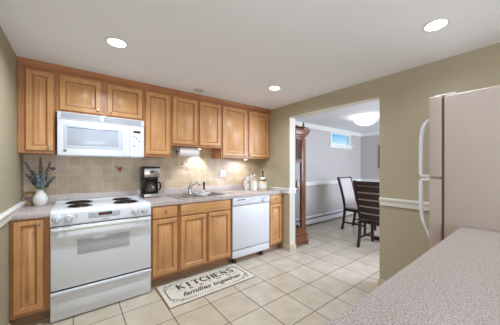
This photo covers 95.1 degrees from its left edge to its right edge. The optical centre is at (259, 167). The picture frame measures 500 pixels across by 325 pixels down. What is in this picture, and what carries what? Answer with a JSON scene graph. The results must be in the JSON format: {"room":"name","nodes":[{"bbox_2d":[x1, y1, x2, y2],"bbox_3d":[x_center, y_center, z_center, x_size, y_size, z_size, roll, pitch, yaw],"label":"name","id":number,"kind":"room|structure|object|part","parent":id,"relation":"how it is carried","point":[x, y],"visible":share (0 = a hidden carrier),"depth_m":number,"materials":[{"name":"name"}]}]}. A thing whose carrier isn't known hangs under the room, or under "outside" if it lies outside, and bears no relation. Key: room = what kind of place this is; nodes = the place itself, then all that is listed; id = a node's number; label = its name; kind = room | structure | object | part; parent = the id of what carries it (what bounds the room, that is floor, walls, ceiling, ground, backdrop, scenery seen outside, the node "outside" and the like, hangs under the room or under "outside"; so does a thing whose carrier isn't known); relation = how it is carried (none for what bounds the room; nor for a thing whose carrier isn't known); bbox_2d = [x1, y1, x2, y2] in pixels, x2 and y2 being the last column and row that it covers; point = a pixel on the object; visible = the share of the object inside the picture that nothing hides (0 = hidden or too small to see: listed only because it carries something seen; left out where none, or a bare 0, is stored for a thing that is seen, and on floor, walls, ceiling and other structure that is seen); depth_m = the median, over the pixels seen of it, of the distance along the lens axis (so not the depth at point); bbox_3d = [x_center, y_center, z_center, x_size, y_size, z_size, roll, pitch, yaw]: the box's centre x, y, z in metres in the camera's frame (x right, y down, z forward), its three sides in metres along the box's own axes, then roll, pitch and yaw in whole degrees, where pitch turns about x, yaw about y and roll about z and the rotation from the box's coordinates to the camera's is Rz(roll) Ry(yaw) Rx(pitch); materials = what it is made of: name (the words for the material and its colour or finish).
{"room":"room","nodes":[
{"label":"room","id":0,"kind":"room"},
{"bbox_2d":[0,26,22,324],"bbox_3d":[-0.570,0.158,-0.009,0.100,2.240,5.900,0,0,-39],"label":"wall","id":1,"kind":"structure","parent":0,"point":[11,161],"depth_m":1.69,"materials":[{"name":"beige paint"}]},
{"bbox_2d":[0,200,26,227],"bbox_3d":[-0.480,0.359,-0.017,0.030,0.082,5.775,0,0,-39],"label":"trim","id":2,"kind":"structure","parent":1,"relation":"attached to","point":[6,216],"depth_m":1.69,"materials":[{"name":"white paint"}]},
{"bbox_2d":[17,56,270,113],"bbox_3d":[-0.967,-0.932,2.913,2.941,0.059,0.057,0,0,-39],"label":"trim","id":3,"kind":"structure","parent":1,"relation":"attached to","point":[23,61],"depth_m":2.49,"materials":[{"name":"brown wood"}]},
{"bbox_2d":[27,213,379,324],"bbox_3d":[2.106,1.308,2.129,6.950,0.060,6.080,0,0,-39],"label":"floor","id":4,"kind":"structure","parent":0,"point":[313,283],"depth_m":2.35,"materials":[{"name":"tile"}]},
{"bbox_2d":[9,217,50,324],"bbox_3d":[-2.010,0.844,2.048,0.230,0.868,0.659,0,0,-39],"label":"base cabinet","id":5,"kind":"object","parent":4,"relation":"on","point":[29,239],"visible":0.88,"depth_m":1.82,"materials":[{"name":"brown wood"}]},
{"bbox_3d":[-1.833,0.784,1.814,0.170,0.724,0.020,0,0,-39],"label":"door","id":6,"kind":"part","parent":5,"relation":"part of","materials":[{"name":"brown wood"}]},
{"bbox_2d":[10,190,136,220],"bbox_3d":[-1.718,0.346,2.296,0.996,0.124,0.642,0,0,-39],"label":"countertop","id":7,"kind":"structure","parent":5,"relation":"on","point":[32,211],"depth_m":2.34,"materials":[{"name":"laminate"}]},
{"bbox_2d":[22,191,35,205],"bbox_3d":[-2.207,0.298,2.195,0.104,0.132,0.076,0,0,-39],"label":"twig wreath","id":8,"kind":"object","parent":7,"relation":"on","point":[28,203],"visible":0.7,"depth_m":2.19,"materials":[{"name":"brown wicker"}]},
{"bbox_2d":[32,189,47,205],"bbox_3d":[-2.123,0.291,2.213,0.110,0.152,0.110,0,0,-39],"label":"vase","id":9,"kind":"object","parent":7,"relation":"on","point":[40,198],"visible":0.98,"depth_m":2.18,"materials":[{"name":"white ceramic"}]},
{"bbox_2d":[23,161,37,187],"bbox_3d":[-2.141,0.110,2.169,0.064,0.336,0.134,0,0,19],"label":"sprig","id":10,"kind":"object","parent":9,"relation":"in","point":[26,164],"visible":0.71,"depth_m":2.14,"materials":[{"name":"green plant"}]},
{"bbox_2d":[24,174,41,189],"bbox_3d":[-2.137,0.167,2.163,0.083,0.223,0.136,0,0,-13],"label":"sprig","id":11,"kind":"object","parent":9,"relation":"in","point":[29,177],"visible":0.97,"depth_m":2.15,"materials":[{"name":"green plant"}]},
{"bbox_2d":[30,170,39,187],"bbox_3d":[-2.119,0.152,2.171,0.067,0.252,0.122,0,0,-17],"label":"sprig","id":12,"kind":"object","parent":9,"relation":"in","point":[33,172],"visible":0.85,"depth_m":2.14,"materials":[{"name":"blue plant"}]},
{"bbox_2d":[36,175,40,189],"bbox_3d":[-2.104,0.174,2.171,0.075,0.208,0.125,0,0,-39],"label":"sprig","id":13,"kind":"object","parent":9,"relation":"in","point":[38,177],"visible":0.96,"depth_m":2.16,"materials":[{"name":"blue plant"}]},
{"bbox_2d":[37,157,43,189],"bbox_3d":[-2.111,0.092,2.197,0.080,0.373,0.080,0,0,-39],"label":"sprig","id":14,"kind":"object","parent":9,"relation":"in","point":[40,161],"visible":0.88,"depth_m":2.19,"materials":[{"name":"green plant"}]},
{"bbox_2d":[39,174,46,188],"bbox_3d":[-2.080,0.169,2.182,0.077,0.218,0.095,0,0,-39],"label":"sprig","id":15,"kind":"object","parent":9,"relation":"in","point":[43,176],"visible":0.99,"depth_m":2.18,"materials":[{"name":"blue plant"}]},
{"bbox_2d":[41,162,50,188],"bbox_3d":[-2.076,0.111,2.205,0.100,0.333,0.088,0,0,41],"label":"sprig","id":16,"kind":"object","parent":9,"relation":"in","point":[46,171],"visible":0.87,"depth_m":2.21,"materials":[{"name":"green plant"}]},
{"bbox_2d":[40,176,55,189],"bbox_3d":[-2.058,0.181,2.224,0.139,0.194,0.075,0,0,10],"label":"sprig","id":17,"kind":"object","parent":9,"relation":"in","point":[49,181],"visible":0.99,"depth_m":2.22,"materials":[{"name":"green plant"}]},
{"bbox_2d":[50,196,150,322],"bbox_3d":[-1.594,0.812,2.328,0.761,0.932,0.701,0,0,-39],"label":"stove","id":18,"kind":"object","parent":4,"relation":"on","point":[100,248],"visible":1,"depth_m":2.06,"materials":[{"name":"white metal"}]},
{"bbox_3d":[-1.655,0.426,1.863,0.068,0.068,0.034,0,0,-39],"label":"knob","id":19,"kind":"part","parent":18,"relation":"part of","materials":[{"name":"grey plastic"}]},
{"bbox_3d":[-1.596,0.426,1.910,0.068,0.068,0.034,0,0,-39],"label":"knob","id":20,"kind":"part","parent":18,"relation":"part of","materials":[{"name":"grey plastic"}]},
{"bbox_2d":[50,196,149,211],"bbox_3d":[-1.617,0.365,2.356,0.761,0.038,0.628,0,0,-39],"label":"cooktop","id":21,"kind":"object","parent":18,"relation":"in","point":[124,201],"depth_m":2.27,"materials":[{"name":"metal"}]},
{"bbox_3d":[-1.414,1.149,2.105,0.757,0.233,0.037,0,0,-39],"label":"storage drawer","id":22,"kind":"part","parent":18,"relation":"part of","materials":[{"name":"white metal"}]},
{"bbox_3d":[-1.397,1.050,2.083,0.755,0.044,0.024,0,0,-39],"label":"drawer pull","id":23,"kind":"part","parent":18,"relation":"part of","materials":[{"name":"white metal"}]},
{"bbox_3d":[-1.413,0.756,2.103,0.757,0.520,0.040,0,0,-39],"label":"oven door","id":24,"kind":"part","parent":18,"relation":"part of","materials":[{"name":"white metal"}]},
{"bbox_3d":[-1.418,0.425,2.109,0.761,0.125,0.057,0,0,-39],"label":"control panel","id":25,"kind":"part","parent":18,"relation":"part of","materials":[{"name":"white metal"}]},
{"bbox_3d":[-1.389,0.515,2.073,0.745,0.030,0.048,0,0,-39],"label":"handle","id":26,"kind":"part","parent":18,"relation":"part of","materials":[{"name":"white metal"}]},
{"bbox_3d":[-1.403,1.165,2.090,0.661,0.105,0.004,0,0,-39],"label":"embossed panel","id":27,"kind":"part","parent":18,"relation":"part of","materials":[{"name":"white metal"}]},
{"bbox_3d":[-1.207,0.426,2.223,0.068,0.068,0.034,0,0,-39],"label":"knob","id":28,"kind":"part","parent":18,"relation":"part of","materials":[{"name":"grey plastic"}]},
{"bbox_3d":[-1.143,0.426,2.275,0.068,0.068,0.034,0,0,-39],"label":"knob","id":29,"kind":"part","parent":18,"relation":"part of","materials":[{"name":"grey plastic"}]},
{"bbox_2d":[150,204,178,286],"bbox_3d":[-1.205,0.844,2.695,0.300,0.868,0.659,0,0,-39],"label":"base cabinet","id":30,"kind":"object","parent":4,"relation":"on","point":[164,267],"visible":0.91,"depth_m":2.46,"materials":[{"name":"brown wood"}]},
{"bbox_3d":[-1.019,0.479,2.468,0.255,0.127,0.020,0,0,-39],"label":"drawer","id":31,"kind":"part","parent":30,"relation":"part of","materials":[{"name":"brown wood"}]},
{"bbox_3d":[-1.019,0.852,2.468,0.255,0.588,0.020,0,0,-39],"label":"door","id":32,"kind":"part","parent":30,"relation":"part of","materials":[{"name":"brown wood"}]},
{"bbox_2d":[177,199,230,278],"bbox_3d":[-0.818,0.844,3.007,0.690,0.868,0.659,0,0,-39],"label":"base cabinet","id":33,"kind":"object","parent":4,"relation":"on","point":[204,227],"visible":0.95,"depth_m":2.74,"materials":[{"name":"brown wood"}]},
{"bbox_3d":[-0.767,0.852,2.671,0.305,0.588,0.020,0,0,-39],"label":"door","id":34,"kind":"part","parent":33,"relation":"part of","materials":[{"name":"brown wood"}]},
{"bbox_3d":[-0.635,0.479,2.777,0.644,0.127,0.020,0,0,-39],"label":"false drawer","id":35,"kind":"part","parent":33,"relation":"part of","materials":[{"name":"brown wood"}]},
{"bbox_2d":[137,183,283,206],"bbox_3d":[-0.572,0.346,3.217,1.942,0.124,0.642,0,0,-39],"label":"countertop","id":36,"kind":"structure","parent":33,"relation":"on","point":[163,200],"depth_m":3.11,"materials":[{"name":"stone"}]},
{"bbox_2d":[140,167,159,197],"bbox_3d":[-1.361,0.179,2.841,0.188,0.376,0.206,0,0,-39],"label":"coffee maker","id":37,"kind":"object","parent":36,"relation":"on","point":[146,173],"visible":1,"depth_m":2.80,"materials":[{"name":"black plastic"}]},
{"bbox_3d":[-1.454,0.218,2.822,0.014,0.210,0.100,0,0,-39],"label":"panel","id":38,"kind":"part","parent":37,"relation":"part of","materials":[{"name":"black plastic"}]},
{"bbox_2d":[144,177,155,179],"bbox_3d":[-1.345,0.138,2.813,0.140,0.035,0.140,0,0,-39],"label":"basket","id":39,"kind":"object","parent":37,"relation":"on","point":[145,178],"depth_m":2.76,"materials":[{"name":"black plastic"}]},
{"bbox_3d":[-1.302,0.066,2.770,0.174,0.104,0.011,0,0,-39],"label":"plate","id":40,"kind":"part","parent":37,"relation":"part of","materials":[{"name":"metal"}]},
{"bbox_2d":[146,181,160,190],"bbox_3d":[-1.325,0.238,2.826,0.181,0.141,0.137,0,0,-39],"label":"glass carafe","id":41,"kind":"object","parent":37,"relation":"on","point":[147,182],"visible":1,"depth_m":2.80,"materials":[{"name":"black"}]},
{"bbox_2d":[182,181,200,193],"bbox_3d":[-0.892,0.273,3.094,0.216,0.172,0.290,0,0,-39],"label":"faucet","id":42,"kind":"object","parent":36,"relation":"on","point":[190,186],"visible":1,"depth_m":3.15,"materials":[{"name":"silver metal"}]},
{"bbox_2d":[167,191,235,199],"bbox_3d":[-0.776,0.449,3.040,0.740,0.178,0.540,0,0,-39],"label":"sink","id":43,"kind":"object","parent":36,"relation":"in","point":[211,193],"visible":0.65,"depth_m":3.09,"materials":[{"name":"metal"}]},
{"bbox_2d":[174,194,202,197],"bbox_3d":[-0.909,0.450,2.920,0.288,0.175,0.416,0,0,-39],"label":"basin","id":44,"kind":"object","parent":43,"relation":"in","point":[175,195],"depth_m":3.07,"materials":[{"name":"silver metal"}]},
{"bbox_2d":[198,192,222,195],"bbox_3d":[-0.677,0.450,3.106,0.288,0.175,0.416,0,0,-39],"label":"basin","id":45,"kind":"object","parent":43,"relation":"in","point":[201,193],"depth_m":3.28,"materials":[{"name":"silver metal"}]},
{"bbox_2d":[242,176,249,189],"bbox_3d":[-0.226,0.256,3.689,0.149,0.222,0.116,0,0,-14],"label":"pitcher","id":46,"kind":"object","parent":36,"relation":"on","point":[246,183],"visible":0.96,"depth_m":3.65,"materials":[{"name":"white ceramic"}]},
{"bbox_2d":[250,181,258,190],"bbox_3d":[-0.079,0.289,3.598,0.128,0.155,0.108,0,0,3],"label":"utensil crock","id":47,"kind":"object","parent":36,"relation":"on","point":[253,185],"visible":1,"depth_m":3.55,"materials":[{"name":"white ceramic"}]},
{"bbox_2d":[259,171,266,189],"bbox_3d":[0.054,0.210,3.739,0.128,0.313,0.128,0,0,-39],"label":"liquor bottle","id":48,"kind":"object","parent":36,"relation":"on","point":[262,182],"visible":0.99,"depth_m":3.69,"materials":[{"name":"beige ceramic"}]},
{"bbox_3d":[-0.503,0.852,2.883,0.305,0.588,0.020,0,0,-39],"label":"door","id":49,"kind":"part","parent":33,"relation":"part of","materials":[{"name":"brown wood"}]},
{"bbox_2d":[156,264,254,308],"bbox_3d":[-0.572,1.271,2.537,0.973,0.012,0.463,0,0,-39],"label":"kitchen mat","id":50,"kind":"object","parent":4,"relation":"on","point":[177,293],"visible":1,"depth_m":2.47,"materials":[{"name":"beige fabric"}]},
{"bbox_2d":[229,195,269,263],"bbox_3d":[-0.279,0.845,3.409,0.633,0.866,0.636,0,0,-39],"label":"dishwasher","id":51,"kind":"object","parent":4,"relation":"on","point":[249,215],"visible":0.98,"depth_m":3.15,"materials":[{"name":"white plastic"}]},
{"bbox_2d":[231,199,231,255],"bbox_3d":[-0.300,0.795,3.435,0.627,0.766,0.570,0,0,-39],"label":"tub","id":52,"kind":"object","parent":51,"relation":"in","point":[231,199],"depth_m":3.02,"materials":[{"name":"plastic"}]},
{"bbox_3d":[-0.112,1.155,3.200,0.633,0.095,0.032,0,0,-39],"label":"panel","id":53,"kind":"part","parent":51,"relation":"part of","materials":[{"name":"white metal"}]},
{"bbox_3d":[-0.111,0.805,3.200,0.633,0.584,0.034,0,0,-39],"label":"door","id":54,"kind":"part","parent":51,"relation":"part of","materials":[{"name":"white metal"}]},
{"bbox_3d":[-0.108,0.460,3.196,0.633,0.095,0.044,0,0,-39],"label":"control panel","id":55,"kind":"part","parent":51,"relation":"part of","materials":[{"name":"white ceramic"}]},
{"bbox_2d":[265,194,282,251],"bbox_3d":[0.073,0.844,3.723,0.303,0.868,0.659,0,0,-39],"label":"base cabinet","id":56,"kind":"object","parent":4,"relation":"on","point":[276,200],"visible":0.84,"depth_m":3.48,"materials":[{"name":"brown wood"}]},
{"bbox_3d":[0.244,0.794,3.510,0.303,0.768,0.020,0,0,-39],"label":"frame","id":57,"kind":"part","parent":56,"relation":"part of","materials":[{"name":"brown wood"}]},
{"bbox_3d":[0.250,0.479,3.489,0.238,0.127,0.020,0,0,-39],"label":"drawer","id":58,"kind":"part","parent":56,"relation":"part of","materials":[{"name":"brown wood"}]},
{"bbox_3d":[0.250,0.852,3.489,0.238,0.588,0.020,0,0,-39],"label":"door","id":59,"kind":"part","parent":56,"relation":"part of","materials":[{"name":"brown wood"}]},
{"bbox_2d":[295,121,309,247],"bbox_3d":[0.538,0.219,3.923,0.355,2.118,0.550,0,0,-39],"label":"grandfather clock","id":60,"kind":"object","parent":4,"relation":"on","point":[301,237],"visible":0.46,"depth_m":3.77,"materials":[{"name":"brown wood"}]},
{"bbox_3d":[0.507,0.278,3.898,0.275,1.580,0.460,0,0,-39],"label":"case frame","id":61,"kind":"part","parent":60,"relation":"part of","materials":[{"name":"brown wood"}]},
{"bbox_3d":[0.538,-0.565,3.923,0.355,0.125,0.550,0,0,-39],"label":"cornice","id":62,"kind":"part","parent":60,"relation":"part of","materials":[{"name":"brown wood"}]},
{"bbox_2d":[337,177,376,233],"bbox_3d":[2.005,0.742,4.735,0.509,1.072,0.637,0,0,-39],"label":"dining chair","id":63,"kind":"object","parent":4,"relation":"on","point":[346,185],"visible":0.72,"depth_m":4.79,"materials":[{"name":"grey fabric"}]},
{"bbox_3d":[1.703,0.742,4.750,0.056,1.072,0.182,0,0,-39],"label":"leg","id":64,"kind":"part","parent":63,"relation":"part of","materials":[{"name":"brown wood"}]},
{"bbox_3d":[2.059,0.863,4.668,0.450,0.060,0.445,0,0,-39],"label":"seat frame","id":65,"kind":"part","parent":63,"relation":"part of","materials":[{"name":"brown wood"}]},
{"bbox_3d":[2.061,0.815,4.666,0.456,0.045,0.460,0,0,-39],"label":"seat","id":66,"kind":"part","parent":63,"relation":"part of","materials":[{"name":"fabric"}]},
{"bbox_3d":[2.055,0.742,5.034,0.056,1.072,0.182,0,0,-39],"label":"leg","id":67,"kind":"part","parent":63,"relation":"part of","materials":[{"name":"brown wood"}]},
{"bbox_2d":[353,180,379,247],"bbox_3d":[1.865,0.742,3.611,0.637,1.072,0.509,0,0,-39],"label":"dining chair","id":68,"kind":"object","parent":4,"relation":"on","point":[367,194],"visible":0.67,"depth_m":3.53,"materials":[{"name":"brown wood"}]},
{"bbox_3d":[1.567,0.742,3.661,0.182,1.072,0.056,0,0,-39],"label":"leg","id":69,"kind":"part","parent":68,"relation":"part of","materials":[{"name":"brown wood"}]},
{"bbox_3d":[1.640,0.245,3.429,0.058,0.065,0.422,0,0,-39],"label":"rail","id":70,"kind":"part","parent":68,"relation":"part of","materials":[{"name":"brown wood"}]},
{"bbox_3d":[1.933,0.863,3.665,0.445,0.060,0.450,0,0,-39],"label":"seat frame","id":71,"kind":"part","parent":68,"relation":"part of","materials":[{"name":"brown wood"}]},
{"bbox_3d":[1.956,1.063,3.959,0.044,0.430,0.044,0,0,-39],"label":"leg","id":72,"kind":"part","parent":68,"relation":"part of","materials":[{"name":"brown wood"}]},
{"bbox_2d":[419,85,499,249],"bbox_3d":[1.628,0.386,1.484,0.633,1.753,0.832,0,0,-39],"label":"refrigerator","id":73,"kind":"object","parent":4,"relation":"on","point":[464,127],"visible":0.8,"depth_m":1.43,"materials":[{"name":"beige metal"}]},
{"bbox_3d":[1.157,0.276,1.594,0.030,0.408,0.071,0,0,-39],"label":"handle","id":74,"kind":"part","parent":73,"relation":"part of","materials":[{"name":"white ceramic"}]},
{"bbox_3d":[1.156,-0.134,1.596,0.030,0.402,0.066,0,0,-39],"label":"handle","id":75,"kind":"part","parent":73,"relation":"part of","materials":[{"name":"white ceramic"}]},
{"bbox_3d":[1.426,0.631,1.735,0.633,1.113,0.070,0,0,-39],"label":"fresh food door","id":76,"kind":"part","parent":73,"relation":"part of","materials":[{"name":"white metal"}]},
{"bbox_3d":[1.426,-0.207,1.735,0.633,0.543,0.070,0,0,-39],"label":"freezer door","id":77,"kind":"part","parent":73,"relation":"part of","materials":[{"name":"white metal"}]},
{"bbox_3d":[0.920,0.845,0.729,1.397,0.866,0.604,0,0,-39],"label":"base cabinet","id":78,"kind":"object","parent":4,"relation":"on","visible":0},
{"bbox_2d":[326,227,499,324],"bbox_3d":[0.910,0.389,0.728,1.421,0.042,0.654,0,0,-39],"label":"countertop","id":79,"kind":"structure","parent":78,"relation":"on","point":[456,281],"depth_m":0.69,"materials":[{"name":"laminate"}]},
{"bbox_2d":[211,104,269,159],"bbox_3d":[-0.268,-0.531,3.652,0.923,0.782,0.345,0,0,-39],"label":"upper cabinet","id":80,"kind":"object","parent":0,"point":[245,133],"visible":0.97,"depth_m":3.50,"materials":[{"name":"brown wood"}]},
{"bbox_3d":[-0.364,-0.523,3.400,0.417,0.709,0.020,0,0,-39],"label":"door","id":81,"kind":"part","parent":80,"relation":"part of","materials":[{"name":"brown wood"}]},
{"bbox_3d":[-0.010,-0.523,3.685,0.397,0.709,0.020,0,0,-39],"label":"door","id":82,"kind":"part","parent":80,"relation":"part of","materials":[{"name":"brown wood"}]},
{"bbox_2d":[0,0,499,132],"bbox_3d":[2.106,-1.002,2.129,6.950,0.080,6.080,0,0,-39],"label":"ceiling","id":83,"kind":"structure","parent":0,"point":[231,50],"depth_m":1.73,"materials":[{"name":"paint"}]},
{"bbox_2d":[104,37,128,47],"bbox_3d":[-1.098,-0.959,1.760,0.162,0.006,0.162,0,0,-39],"label":"recessed light","id":84,"kind":"object","parent":83,"relation":"in","point":[113,41],"visible":1,"depth_m":1.75,"materials":[{"name":"white glass"}]},
{"bbox_2d":[194,88,203,92],"bbox_3d":[-0.748,-0.951,2.837,0.124,0.022,0.124,0,0,-39],"label":"smoke detector","id":85,"kind":"object","parent":83,"relation":"attached to","point":[198,90],"visible":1,"depth_m":2.80,"materials":[{"name":"white plastic"}]},
{"bbox_2d":[268,86,280,90],"bbox_3d":[0.182,-0.959,2.768,0.162,0.006,0.162,0,0,-39],"label":"recessed light","id":86,"kind":"object","parent":83,"relation":"in","point":[273,88],"visible":1,"depth_m":2.77,"materials":[{"name":"white plastic"}]},
{"bbox_2d":[353,116,377,126],"bbox_3d":[2.007,-0.865,4.334,0.430,0.193,0.430,0,0,-39],"label":"ceiling lamp","id":87,"kind":"object","parent":83,"relation":"attached to","point":[365,121],"visible":1,"depth_m":4.23,"materials":[{"name":"white glass"}]},
{"bbox_2d":[421,17,450,31],"bbox_3d":[1.190,-0.959,1.542,0.162,0.006,0.162,0,0,-39],"label":"recessed light","id":88,"kind":"object","parent":83,"relation":"in","point":[439,23],"visible":1,"depth_m":1.53,"materials":[{"name":"white glass"}]},
{"bbox_2d":[296,128,360,224],"bbox_3d":[1.463,0.158,5.449,3.790,2.240,0.100,0,0,-39],"label":"wall","id":89,"kind":"structure","parent":0,"point":[323,162],"depth_m":5.48,"materials":[{"name":"grey paint"}]},
{"bbox_2d":[296,209,353,224],"bbox_3d":[1.466,1.174,5.334,3.570,0.207,0.081,0,0,-39],"label":"baseboard heater","id":90,"kind":"object","parent":89,"relation":"attached to","point":[315,218],"visible":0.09,"depth_m":5.32,"materials":[{"name":"metal"}]},
{"bbox_2d":[296,209,342,220],"bbox_3d":[1.464,1.093,5.337,3.530,0.040,0.073,0,0,-39],"label":"hood","id":91,"kind":"object","parent":90,"relation":"attached to","point":[339,211],"depth_m":5.32,"materials":[{"name":"metal"}]},
{"bbox_2d":[297,179,379,185],"bbox_3d":[2.796,0.362,3.711,3.690,0.082,4.280,0,0,-39],"label":"trim","id":92,"kind":"structure","parent":89,"relation":"attached to","point":[366,180],"depth_m":5.56,"materials":[{"name":"white paint"}]},
{"bbox_2d":[329,132,352,148],"bbox_3d":[2.096,-0.680,5.907,1.050,0.385,0.100,0,0,-39],"label":"window","id":93,"kind":"structure","parent":89,"relation":"in","point":[332,145],"depth_m":5.88,"materials":[{"name":"white paint"}]},
{"bbox_3d":[2.115,-0.530,5.884,1.050,0.085,0.040,0,0,-39],"label":"sill","id":94,"kind":"part","parent":93,"relation":"part of","materials":[{"name":"white paint"}]},
{"bbox_2d":[361,135,379,178],"bbox_3d":[4.273,0.158,4.899,0.100,2.240,4.280,0,0,-39],"label":"wall","id":95,"kind":"structure","parent":0,"point":[370,169],"depth_m":6.32,"materials":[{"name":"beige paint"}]},
{"bbox_2d":[259,42,499,280],"bbox_3d":[1.783,0.158,1.934,0.117,2.240,5.980,0,0,-39],"label":"wall","id":96,"kind":"structure","parent":0,"point":[404,95],"depth_m":2.30,"materials":[{"name":"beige paint"}]},
{"bbox_2d":[258,186,296,193],"bbox_3d":[0.279,0.362,3.797,0.167,0.082,0.752,0,0,-39],"label":"trim","id":97,"kind":"structure","parent":96,"relation":"attached to","point":[285,190],"depth_m":3.55,"materials":[{"name":"white paint"}]},
{"bbox_2d":[283,243,384,285],"bbox_3d":[2.040,1.235,1.615,0.141,0.085,5.160,0,0,-39],"label":"baseboard","id":98,"kind":"structure","parent":96,"relation":"attached to","point":[285,246],"depth_m":3.49,"materials":[{"name":"beige tile"}]},
{"bbox_2d":[290,96,379,245],"bbox_3d":[0.920,0.255,3.008,0.121,2.045,1.325,0,0,-39],"label":"trim","id":99,"kind":"structure","parent":96,"relation":"attached to","point":[292,119],"depth_m":3.50,"materials":[{"name":"beige paint"}]},
{"bbox_2d":[295,121,379,136],"bbox_3d":[2.796,-0.920,3.711,3.690,0.085,4.280,0,0,-39],"label":"trim","id":100,"kind":"structure","parent":96,"relation":"attached to","point":[312,126],"depth_m":5.68,"materials":[{"name":"white paint"}]},
{"bbox_2d":[379,197,428,210],"bbox_3d":[2.440,0.362,0.998,0.032,0.082,3.698,0,0,-39],"label":"trim","id":101,"kind":"structure","parent":96,"relation":"attached to","point":[410,204],"depth_m":2.26,"materials":[{"name":"white paint"}]},
{"bbox_3d":[-1.240,0.158,3.173,3.044,2.240,0.100,0,0,-39],"label":"wall","id":102,"kind":"structure","parent":0,"visible":0},
{"bbox_2d":[23,147,258,196],"bbox_3d":[-1.166,-0.167,3.160,2.943,0.910,0.014,0,0,-39],"label":"wall","id":103,"kind":"structure","parent":102,"relation":"attached to","point":[74,175],"depth_m":2.79,"materials":[{"name":"tile"}]},
{"bbox_2d":[18,65,56,154],"bbox_3d":[-2.103,-0.527,2.177,0.246,0.791,0.345,0,0,-39],"label":"upper cabinet","id":104,"kind":"object","parent":103,"relation":"attached to","point":[37,116],"visible":0.99,"depth_m":2.07,"materials":[{"name":"brown wood"}]},
{"bbox_3d":[-2.003,-0.517,2.083,0.182,0.721,0.020,0,0,-39],"label":"door","id":105,"kind":"part","parent":104,"relation":"part of","materials":[{"name":"brown wood"}]},
{"bbox_2d":[55,72,142,120],"bbox_3d":[-1.712,-0.725,2.491,0.753,0.394,0.345,0,0,-39],"label":"upper cabinet","id":106,"kind":"object","parent":103,"relation":"attached to","point":[73,94],"visible":0.93,"depth_m":2.34,"materials":[{"name":"brown wood"}]},
{"bbox_3d":[-1.771,-0.714,2.269,0.325,0.327,0.020,0,0,-39],"label":"door","id":107,"kind":"part","parent":106,"relation":"part of","materials":[{"name":"brown wood"}]},
{"bbox_2d":[57,111,143,158],"bbox_3d":[-1.688,-0.318,2.469,0.736,0.415,0.408,0,0,-39],"label":"microwave","id":108,"kind":"object","parent":106,"relation":"attached to","point":[78,135],"visible":1,"depth_m":2.31,"materials":[{"name":"white plastic"}]},
{"bbox_3d":[-1.651,-0.284,2.306,0.588,0.340,0.027,0,0,-39],"label":"door","id":109,"kind":"part","parent":108,"relation":"part of","materials":[{"name":"white plastic"}]},
{"bbox_3d":[-1.416,-0.279,2.453,0.037,0.330,0.042,0,0,-39],"label":"handle","id":110,"kind":"part","parent":108,"relation":"part of","materials":[{"name":"white plastic"}]},
{"bbox_3d":[-1.363,-0.284,2.538,0.144,0.340,0.025,0,0,-39],"label":"control panel","id":111,"kind":"part","parent":108,"relation":"part of","materials":[{"name":"white plastic"}]},
{"bbox_3d":[-1.473,-0.714,2.509,0.332,0.327,0.020,0,0,-39],"label":"door","id":112,"kind":"part","parent":106,"relation":"part of","materials":[{"name":"brown wood"}]},
{"bbox_2d":[143,89,170,157],"bbox_3d":[-1.304,-0.526,2.836,0.312,0.792,0.319,0,0,-39],"label":"upper cabinet","id":113,"kind":"object","parent":103,"relation":"attached to","point":[156,105],"visible":0.88,"depth_m":2.71,"materials":[{"name":"brown wood"}]},
{"bbox_2d":[171,95,220,148],"bbox_3d":[-0.901,-0.598,3.143,0.697,0.648,0.345,0,0,-39],"label":"upper cabinet","id":114,"kind":"object","parent":103,"relation":"attached to","point":[195,123],"visible":0.97,"depth_m":3.00,"materials":[{"name":"brown wood"}]},
{"bbox_3d":[-0.949,-0.588,2.930,0.316,0.579,0.020,0,0,-39],"label":"door","id":115,"kind":"part","parent":114,"relation":"part of","materials":[{"name":"brown wood"}]},
{"bbox_3d":[-0.677,-0.588,3.148,0.314,0.579,0.020,0,0,-39],"label":"door","id":116,"kind":"part","parent":114,"relation":"part of","materials":[{"name":"brown wood"}]},
{"bbox_2d":[219,170,225,176],"bbox_3d":[-0.583,0.098,3.613,0.116,0.116,0.012,0,0,-39],"label":"switch plate","id":117,"kind":"object","parent":103,"relation":"attached to","point":[222,173],"visible":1,"depth_m":3.61,"materials":[{"name":"white plastic"}]},
{"bbox_3d":[-0.963,-0.231,3.075,0.309,0.085,0.040,0,0,-39],"label":"paper towel holder","id":118,"kind":"object","parent":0,"visible":0},
{"bbox_2d":[177,147,198,156],"bbox_3d":[-0.960,-0.208,3.077,0.260,0.128,0.128,0,0,-39],"label":"paper towel roll","id":119,"kind":"object","parent":118,"relation":"hanging from","point":[183,151],"visible":0.95,"depth_m":3.03,"materials":[{"name":"white paper"}]}
]}

